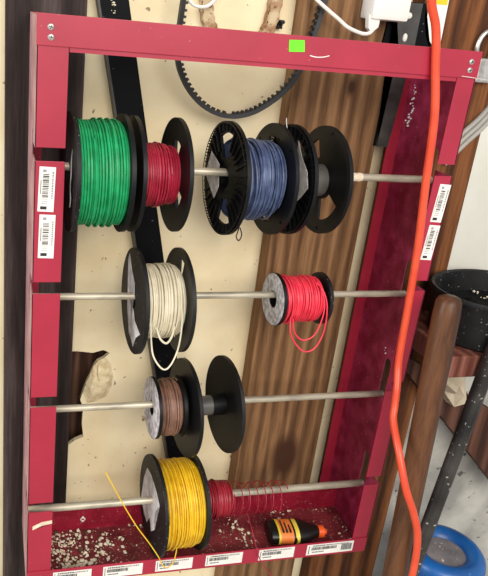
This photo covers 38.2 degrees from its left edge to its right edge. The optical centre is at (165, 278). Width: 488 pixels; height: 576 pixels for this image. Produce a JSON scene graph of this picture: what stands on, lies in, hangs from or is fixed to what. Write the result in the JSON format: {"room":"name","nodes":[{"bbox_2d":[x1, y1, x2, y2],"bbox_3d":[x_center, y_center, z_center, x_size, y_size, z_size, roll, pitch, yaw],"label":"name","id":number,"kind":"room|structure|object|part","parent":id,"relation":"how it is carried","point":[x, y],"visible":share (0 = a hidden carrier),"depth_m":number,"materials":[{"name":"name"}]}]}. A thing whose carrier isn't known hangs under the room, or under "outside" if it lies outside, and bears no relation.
{"room":"workshop","nodes":[
{"label":"workshop","id":0,"kind":"room"},
{"bbox_2d":[68,350,106,441],"bbox_3d":[-0.337,-0.294,1.066,1.560,2.320,0.018,0,21,-14],"label":"wall","id":1,"kind":"structure","parent":0,"point":[82,362],"depth_m":1.30,"materials":[{"name":"brown wood"}]},
{"bbox_2d":[0,0,487,575],"bbox_3d":[0.420,-0.280,1.212,3.100,2.320,0.060,0,21,-14],"label":"wall","id":2,"kind":"structure","parent":0,"point":[116,443],"depth_m":1.21,"materials":[{"name":"beige paint"}]},
{"bbox_2d":[3,0,87,575],"bbox_3d":[-0.178,-0.261,1.016,0.111,2.320,0.036,0,21,-14],"label":"wooden post","id":3,"kind":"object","parent":2,"relation":"attached to","point":[17,12],"depth_m":1.10,"materials":[{"name":"brown wood"}]},
{"bbox_2d":[83,358,112,402],"bbox_3d":[-0.118,0.182,1.225,0.052,0.090,0.009,0,21,-14],"label":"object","id":4,"kind":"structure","parent":2,"relation":"attached to","point":[98,385],"depth_m":1.22,"materials":[{"name":"paper"}]},
{"bbox_2d":[95,0,183,458],"bbox_3d":[-0.021,-0.004,1.164,0.272,1.040,0.027,0,21,-14],"label":"strap","id":5,"kind":"object","parent":2,"relation":"attached to","point":[122,72],"visible":0.42,"depth_m":1.05,"materials":[{"name":"black rubber"}]},
{"bbox_2d":[199,0,282,32],"bbox_3d":[0.112,-0.435,1.029,0.144,0.196,0.018,0,21,-14],"label":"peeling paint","id":6,"kind":"object","parent":2,"relation":"hanging from","point":[272,14],"visible":0.33,"depth_m":1.04,"materials":[{"name":"beige paint"}]},
{"bbox_2d":[22,11,482,575],"bbox_3d":[0.088,0.063,1.103,0.602,0.862,0.162,0,21,-14],"label":"wire rack","id":7,"kind":"object","parent":2,"relation":"attached to","point":[358,426],"visible":0.98,"depth_m":1.07,"materials":[{"name":"red metal"}]},
{"bbox_2d":[105,454,211,567],"bbox_3d":[-0.031,0.359,1.158,0.179,0.214,0.168,-1,22,-16],"label":"spool","id":8,"kind":"object","parent":7,"relation":"on","point":[179,515],"visible":0.99,"depth_m":1.13,"materials":[{"name":"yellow plastic"}]},
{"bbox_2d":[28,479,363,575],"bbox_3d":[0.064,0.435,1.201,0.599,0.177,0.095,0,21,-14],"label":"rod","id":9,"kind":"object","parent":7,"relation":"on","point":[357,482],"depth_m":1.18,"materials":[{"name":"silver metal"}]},
{"bbox_3d":[0.131,0.434,1.217,0.158,0.177,0.095,0,21,-14],"label":"wire coil","id":10,"kind":"part","parent":9,"relation":"part of","materials":[{"name":"red plastic"}]},
{"bbox_2d":[27,488,366,575],"bbox_3d":[0.057,0.449,1.231,0.599,0.046,0.122,0,21,-14],"label":"tray","id":11,"kind":"object","parent":7,"relation":"on","point":[335,507],"depth_m":1.24,"materials":[{"name":"metal"}]},
{"bbox_2d":[51,509,351,569],"bbox_3d":[0.060,0.465,1.239,0.573,0.008,0.117,0,21,-14],"label":"crumbs","id":12,"kind":"object","parent":7,"relation":"on","point":[108,542],"visible":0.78,"depth_m":1.20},
{"bbox_2d":[31,390,383,412],"bbox_3d":[0.083,0.198,1.124,0.599,0.011,0.011,0,21,-14],"label":"rod","id":13,"kind":"object","parent":7,"relation":"on","point":[376,393],"visible":0.73,"depth_m":1.14,"materials":[{"name":"silver metal"}]},
{"bbox_2d":[144,375,188,438],"bbox_3d":[0.000,0.203,1.105,0.046,0.097,0.097,-1,22,-16],"label":"spool","id":14,"kind":"object","parent":13,"relation":"hanging from","point":[169,414],"visible":1,"depth_m":1.07,"materials":[{"name":"black plastic"}]},
{"bbox_2d":[169,355,245,457],"bbox_3d":[0.063,0.204,1.122,0.074,0.157,0.157,-2,22,-18],"label":"spool","id":15,"kind":"object","parent":13,"relation":"hanging from","point":[223,401],"visible":0.73,"depth_m":1.10,"materials":[{"name":"black plastic"}]},
{"bbox_2d":[33,290,405,299],"bbox_3d":[0.099,0.025,1.058,0.599,0.010,0.010,0,21,-14],"label":"rod","id":16,"kind":"object","parent":7,"relation":"on","point":[384,293],"visible":0.72,"depth_m":1.05,"materials":[{"name":"silver metal"}]},
{"bbox_2d":[121,247,196,369],"bbox_3d":[-0.013,0.034,1.033,0.073,0.160,0.156,-1,22,-16],"label":"spool","id":17,"kind":"object","parent":16,"relation":"hanging from","point":[164,305],"visible":0.98,"depth_m":0.99,"materials":[{"name":"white plastic"}]},
{"bbox_2d":[262,272,333,351],"bbox_3d":[0.204,0.046,1.092,0.083,0.114,0.083,-1,22,-16],"label":"spool","id":18,"kind":"object","parent":16,"relation":"hanging from","point":[301,298],"visible":0.98,"depth_m":1.06,"materials":[{"name":"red plastic"}]},
{"bbox_2d":[65,162,432,182],"bbox_3d":[0.115,-0.150,0.991,0.599,0.014,0.014,0,21,-14],"label":"rod","id":19,"kind":"object","parent":7,"relation":"on","point":[203,171],"visible":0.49,"depth_m":1.03,"materials":[{"name":"metal"}]},
{"bbox_2d":[60,111,136,231],"bbox_3d":[-0.096,-0.143,0.941,0.079,0.159,0.159,-1,22,-16],"label":"spool","id":20,"kind":"object","parent":19,"relation":"hanging from","point":[100,182],"visible":0.97,"depth_m":0.89,"materials":[{"name":"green plastic"}]},
{"bbox_2d":[127,115,194,231],"bbox_3d":[-0.017,-0.143,0.961,0.067,0.157,0.157,-1,22,-16],"label":"spool","id":21,"kind":"object","parent":19,"relation":"hanging from","point":[163,173],"visible":0.9,"depth_m":0.92,"materials":[{"name":"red plastic"}]},
{"bbox_2d":[202,121,299,240],"bbox_3d":[0.117,-0.142,0.995,0.081,0.159,0.159,-2,22,-18],"label":"spool","id":22,"kind":"object","parent":19,"relation":"hanging from","point":[263,178],"visible":1,"depth_m":0.96,"materials":[{"name":"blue plastic"}]},
{"bbox_2d":[268,118,353,233],"bbox_3d":[0.200,-0.147,1.013,0.070,0.163,0.157,-2,22,-18],"label":"spool","id":23,"kind":"object","parent":19,"relation":"hanging from","point":[331,174],"visible":0.66,"depth_m":0.98,"materials":[{"name":"black plastic"}]},
{"bbox_2d":[264,518,326,544],"bbox_3d":[0.240,0.459,1.266,0.110,0.031,0.053,2,21,-9],"label":"glue bottle","id":24,"kind":"object","parent":7,"relation":"in","point":[292,531],"visible":0.99,"depth_m":1.25,"materials":[{"name":"black plastic"}]},
{"bbox_2d":[389,0,440,575],"bbox_3d":[0.420,0.265,1.020,0.092,1.440,0.367,-14,28,-41],"label":"extension cord","id":25,"kind":"object","parent":7,"relation":"hanging from","point":[431,4],"visible":1,"depth_m":1.04,"materials":[{"name":"orange rubber"}]},
{"bbox_2d":[276,20,284,28],"bbox_3d":[0.175,-0.388,1.061,0.008,0.013,0.023,0,21,-14],"label":"wall hook","id":26,"kind":"object","parent":2,"relation":"attached to","point":[280,23],"visible":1,"depth_m":1.06,"materials":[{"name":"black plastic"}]},
{"bbox_2d":[214,0,386,575],"bbox_3d":[0.267,-0.262,1.128,0.161,2.320,0.036,0,21,-14],"label":"wooden plank","id":27,"kind":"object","parent":2,"relation":"attached to","point":[280,440],"depth_m":1.23,"materials":[{"name":"brown wood"}]},
{"bbox_2d":[315,0,411,35],"bbox_3d":[0.271,-0.410,1.027,0.185,0.094,0.040,0,21,-14],"label":"charger","id":28,"kind":"object","parent":2,"relation":"attached to","point":[373,12],"visible":1,"depth_m":1.03,"materials":[{"name":"white plastic"}]},
{"bbox_2d":[299,0,487,575],"bbox_3d":[0.457,-0.263,1.175,0.157,2.320,0.036,0,21,-14],"label":"trim","id":29,"kind":"structure","parent":2,"relation":"attached to","point":[465,20],"depth_m":1.26,"materials":[{"name":"brown wood"}]},
{"bbox_2d":[373,2,431,146],"bbox_3d":[0.377,-0.320,1.107,0.094,0.222,0.009,0,21,-14],"label":"bracket","id":30,"kind":"object","parent":2,"relation":"attached to","point":[415,31],"visible":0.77,"depth_m":1.10,"materials":[{"name":"metal"}]},
{"bbox_2d":[427,0,448,43],"bbox_3d":[0.424,-0.440,1.075,0.038,0.164,0.001,0,21,-14],"label":"tag","id":31,"kind":"object","parent":2,"relation":"attached to","point":[442,5],"visible":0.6,"depth_m":1.09,"materials":[{"name":"white paper"}]},
{"bbox_2d":[406,357,487,478],"bbox_3d":[0.579,0.309,1.399,0.344,0.358,0.029,0,21,-14],"label":"board","id":32,"kind":"object","parent":2,"relation":"attached to","point":[477,446],"visible":0.46,"depth_m":1.38,"materials":[{"name":"brown wood"}]},
{"bbox_2d":[444,377,465,406],"bbox_3d":[0.527,0.188,1.298,0.077,0.110,0.051,0,21,-14],"label":"crumpled paper","id":33,"kind":"object","parent":32,"relation":"on","point":[455,391],"visible":0.47,"depth_m":1.29,"materials":[{"name":"beige paper"}]},
{"bbox_2d":[412,311,482,377],"bbox_3d":[0.621,0.103,1.265,0.386,0.039,0.216,0,21,-14],"label":"wooden ledge","id":34,"kind":"object","parent":2,"relation":"attached to","point":[465,362],"visible":0.28,"depth_m":1.14,"materials":[{"name":"red wood"}]},
{"bbox_2d":[427,269,487,352],"bbox_3d":[0.566,0.057,1.198,0.240,0.085,0.197,0,21,-14],"label":"tub","id":35,"kind":"object","parent":34,"relation":"on","point":[472,334],"visible":0.73,"depth_m":1.20,"materials":[{"name":"plastic"}]},
{"bbox_2d":[443,119,487,165],"bbox_3d":[0.585,-0.292,1.185,0.224,0.205,0.017,-4,23,-22],"label":"cable","id":36,"kind":"object","parent":2,"relation":"attached to","point":[475,134],"visible":0.7,"depth_m":1.17,"materials":[{"name":"white plastic"}]},
{"bbox_2d":[460,113,487,144],"bbox_3d":[0.580,-0.299,1.181,0.224,0.205,0.017,-4,23,-22],"label":"cable","id":37,"kind":"object","parent":2,"relation":"attached to","point":[483,120],"visible":0.58,"depth_m":1.17,"materials":[{"name":"white plastic"}]},
{"bbox_2d":[462,105,487,136],"bbox_3d":[0.576,-0.307,1.177,0.224,0.205,0.017,-4,23,-22],"label":"cable","id":38,"kind":"object","parent":2,"relation":"attached to","point":[484,112],"visible":0.58,"depth_m":1.16,"materials":[{"name":"white plastic"}]},
{"bbox_2d":[474,30,487,82],"bbox_3d":[0.513,-0.358,1.121,0.044,0.082,0.017,0,21,-14],"label":"metal clasp","id":39,"kind":"object","parent":2,"relation":"attached to","point":[483,69],"visible":0.68,"depth_m":1.12,"materials":[{"name":"metal"}]},
{"bbox_3d":[0.166,1.126,0.803,3.800,0.050,3.200,0,21,-14],"label":"floor","id":40,"kind":"structure","parent":0,"visible":0},
{"bbox_2d":[382,294,461,575],"bbox_3d":[0.375,0.482,1.146,0.040,0.942,0.149,7,21,4],"label":"handle","id":41,"kind":"object","parent":40,"relation":"on","point":[447,309],"visible":0.95,"depth_m":1.06,"materials":[{"name":"brown wood"}]},
{"bbox_2d":[406,342,487,575],"bbox_3d":[0.440,0.498,1.227,0.145,0.860,0.025,-7,24,-30],"label":"pipe","id":42,"kind":"object","parent":40,"relation":"on","point":[478,390],"visible":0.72,"depth_m":1.16,"materials":[{"name":"black metal"}]},
{"bbox_2d":[413,524,485,575],"bbox_3d":[0.542,0.698,1.446,0.160,0.354,0.160,0,21,-14],"label":"container","id":43,"kind":"object","parent":40,"relation":"on","point":[450,552],"visible":0.75,"depth_m":1.37,"materials":[{"name":"plastic"}]},
{"bbox_3d":[0.556,0.544,1.388,0.083,0.002,0.083,-12,27,-38],"label":"container lid","id":44,"kind":"part","parent":43,"relation":"part of","materials":[{"name":"grey plastic"}]},
{"bbox_3d":[0.142,-0.584,0.955,0.012,0.012,0.057,0,21,-14],"label":"peg","id":45,"kind":"object","parent":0,"visible":0},
{"bbox_2d":[175,0,327,118],"bbox_3d":[0.132,-0.422,0.999,0.226,0.380,0.012,0,21,-14],"label":"belt","id":46,"kind":"object","parent":45,"relation":"hanging from","point":[319,15],"visible":0.77,"depth_m":1.04,"materials":[{"name":"rubber"}]},
{"bbox_2d":[187,0,215,8],"bbox_3d":[0.052,-0.407,0.993,0.061,0.042,0.009,0,21,-14],"label":"cord","id":47,"kind":"object","parent":46,"relation":"hanging from","point":[190,2],"visible":1,"depth_m":1.00,"materials":[{"name":"plastic"}]}
]}

